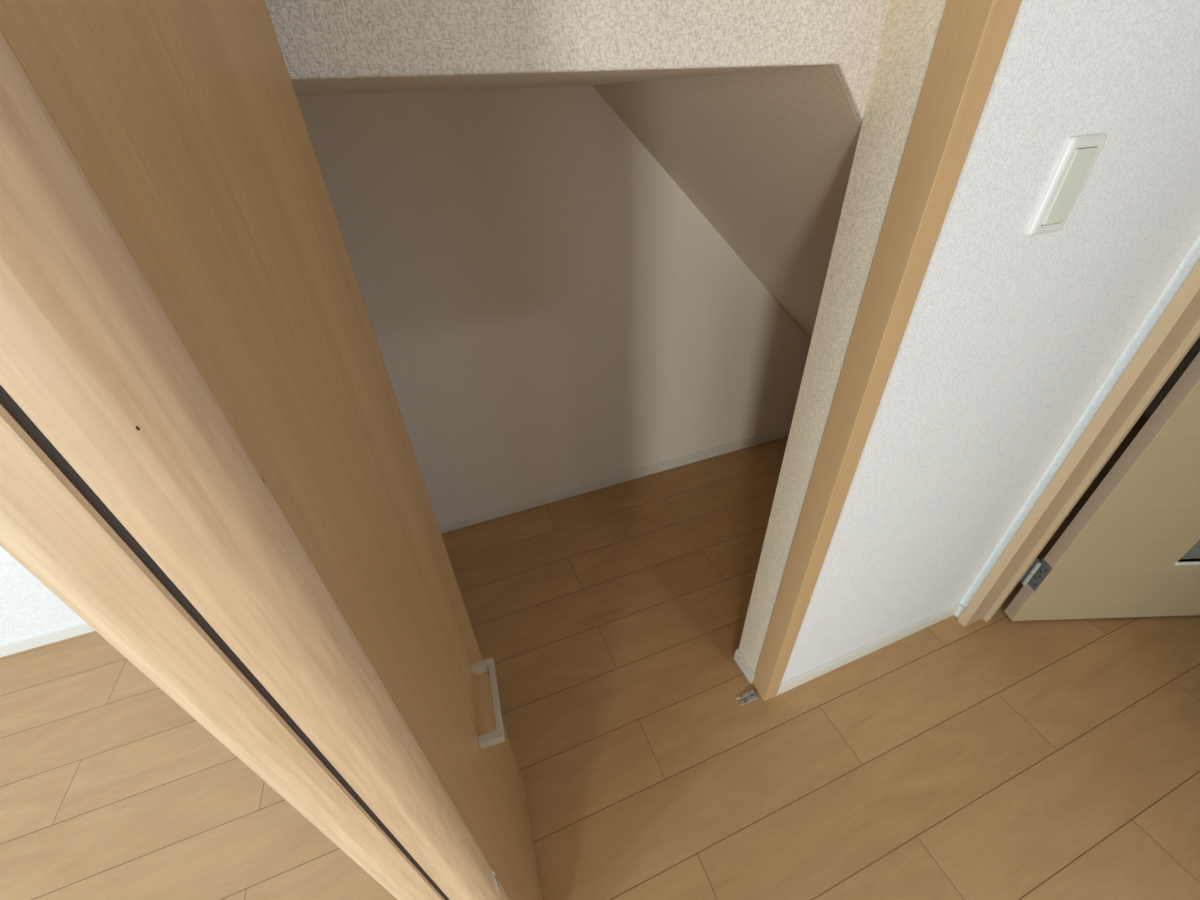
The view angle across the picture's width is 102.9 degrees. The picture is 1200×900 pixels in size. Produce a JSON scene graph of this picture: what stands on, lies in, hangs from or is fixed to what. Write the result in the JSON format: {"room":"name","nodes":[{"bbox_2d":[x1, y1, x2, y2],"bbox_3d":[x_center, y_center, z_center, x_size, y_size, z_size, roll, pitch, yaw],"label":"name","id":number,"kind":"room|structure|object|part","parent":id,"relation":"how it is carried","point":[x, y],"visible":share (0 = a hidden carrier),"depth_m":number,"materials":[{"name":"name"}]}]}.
{"room":"hallway","nodes":[
{"label":"hallway","id":0,"kind":"room"},
{"bbox_2d":[0,621,94,656],"bbox_3d":[-2.088,0.683,1.428,2.824,0.046,0.008,-14,38,-16],"label":"baseboard","id":1,"kind":"structure","parent":0,"point":[73,630],"depth_m":1.52,"materials":[{"name":"white wood"}]},
{"bbox_2d":[0,85,810,643],"bbox_3d":[-0.548,-0.726,1.245,6.542,2.420,0.120,-14,38,-16],"label":"wall","id":2,"kind":"structure","parent":0,"point":[549,310],"depth_m":1.51,"materials":[{"name":"white paint"}]},
{"bbox_2d":[438,427,790,532],"bbox_3d":[0.329,0.059,2.129,2.136,0.046,0.008,-14,38,-16],"label":"baseboard","id":3,"kind":"structure","parent":2,"relation":"attached to","point":[529,503],"depth_m":2.04,"materials":[{"name":"white wood"}]},
{"bbox_2d":[291,65,823,95],"bbox_3d":[-0.215,-0.654,0.804,0.749,0.074,0.868,-14,38,-16],"label":"ceiling","id":4,"kind":"structure","parent":0,"point":[465,82],"depth_m":0.67,"materials":[{"name":"white paint"}]},
{"bbox_2d":[265,0,890,125],"bbox_3d":[-0.022,-0.785,0.226,0.859,1.166,0.010,-14,38,-16],"label":"wall header","id":5,"kind":"structure","parent":0,"point":[318,39],"depth_m":0.48,"materials":[{"name":"paint"}]},
{"bbox_2d":[0,415,1199,899],"bbox_3d":[0.375,1.593,0.125,6.542,0.080,5.014,-14,38,-16],"label":"floor","id":6,"kind":"structure","parent":0,"point":[999,758],"depth_m":1.21,"materials":[{"name":"brown wood"}]},
{"bbox_2d":[736,689,757,704],"bbox_3d":[0.400,0.676,1.308,0.054,0.009,0.025,-14,38,-16],"label":"bracket","id":7,"kind":"object","parent":6,"relation":"attached to","point":[750,695],"visible":1,"depth_m":1.31,"materials":[{"name":"metal"}]},
{"bbox_2d":[592,65,1069,516],"bbox_3d":[0.883,-0.382,1.515,1.552,1.438,0.868,-14,38,-16],"label":"ceiling","id":8,"kind":"structure","parent":0,"point":[766,157],"depth_m":1.01,"materials":[{"name":"white paint"}]},
{"bbox_2d":[738,0,1199,682],"bbox_3d":[0.315,-0.316,0.626,1.705,2.420,0.126,-14,38,-16],"label":"wall","id":9,"kind":"structure","parent":0,"point":[1010,335],"depth_m":0.78,"materials":[{"name":"white paint"}]},
{"bbox_2d":[0,0,542,899],"bbox_3d":[-0.204,0.098,0.417,0.145,2.033,0.348,-14,38,-16],"label":"door","id":10,"kind":"structure","parent":9,"relation":"in","point":[207,455],"depth_m":0.20,"materials":[{"name":"brown wood"}]},
{"bbox_3d":[-0.148,0.329,0.628,0.030,0.014,0.109,-12,37,-13],"label":"handle","id":11,"kind":"part","parent":10,"relation":"part of","materials":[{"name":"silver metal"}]},
{"bbox_2d":[734,649,754,683],"bbox_3d":[0.410,0.615,1.360,0.008,0.046,0.082,-14,38,-16],"label":"baseboard","id":12,"kind":"structure","parent":9,"relation":"attached to","point":[740,660],"depth_m":1.35,"materials":[{"name":"white wood"}]},
{"bbox_2d":[776,604,958,695],"bbox_3d":[0.796,0.573,1.393,0.675,0.046,0.008,-14,38,-16],"label":"baseboard","id":13,"kind":"structure","parent":9,"relation":"attached to","point":[851,656],"depth_m":1.38,"materials":[{"name":"white wood"}]},
{"bbox_2d":[752,0,1021,700],"bbox_3d":[0.415,-0.183,0.710,0.040,2.100,0.055,-14,38,-16],"label":"trim","id":14,"kind":"structure","parent":9,"relation":"attached to","point":[972,37],"depth_m":0.65,"materials":[{"name":"brown wood"}]},
{"bbox_2d":[1025,134,1106,235],"bbox_3d":[0.642,-0.362,0.658,0.070,0.120,0.012,-14,38,-16],"label":"light switch","id":15,"kind":"object","parent":9,"relation":"attached to","point":[1079,154],"visible":1,"depth_m":0.65,"materials":[{"name":"white plastic"}]},
{"bbox_2d":[957,259,1199,626],"bbox_3d":[1.110,-0.302,0.879,0.094,2.040,0.024,-14,38,-16],"label":"trim","id":16,"kind":"structure","parent":9,"relation":"attached to","point":[1183,311],"depth_m":1.05,"materials":[{"name":"brown wood"}]},
{"bbox_2d":[960,235,1199,607],"bbox_3d":[1.771,0.528,-0.628,0.073,2.420,3.742,-14,38,-16],"label":"door frame trim","id":17,"kind":"structure","parent":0,"point":[1191,259],"depth_m":1.04,"materials":[{"name":"white paint"}]},
{"bbox_2d":[954,603,964,617],"bbox_3d":[1.108,0.496,1.477,0.009,0.047,0.021,-14,38,-16],"label":"baseboard","id":18,"kind":"structure","parent":17,"relation":"attached to","point":[961,608],"depth_m":1.47,"materials":[{"name":"white wood"}]},
{"bbox_2d":[1004,352,1199,620],"bbox_3d":[1.589,-0.286,0.865,0.814,1.975,0.088,-2,36,1],"label":"door","id":19,"kind":"structure","parent":17,"relation":"in","point":[1132,549],"depth_m":1.25,"materials":[{"name":"brown wood"}]},
{"bbox_3d":[1.614,-0.319,0.868,0.140,1.518,0.005,-2,36,1],"label":"glass pane","id":20,"kind":"part","parent":19,"relation":"part of","materials":[{"name":"grey"}]},
{"bbox_2d":[1142,337,1199,417],"bbox_3d":[2.516,0.057,-0.028,1.866,2.420,4.867,-14,38,-16],"label":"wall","id":21,"kind":"structure","parent":0,"point":[1192,353],"depth_m":2.20,"materials":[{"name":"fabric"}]}
]}

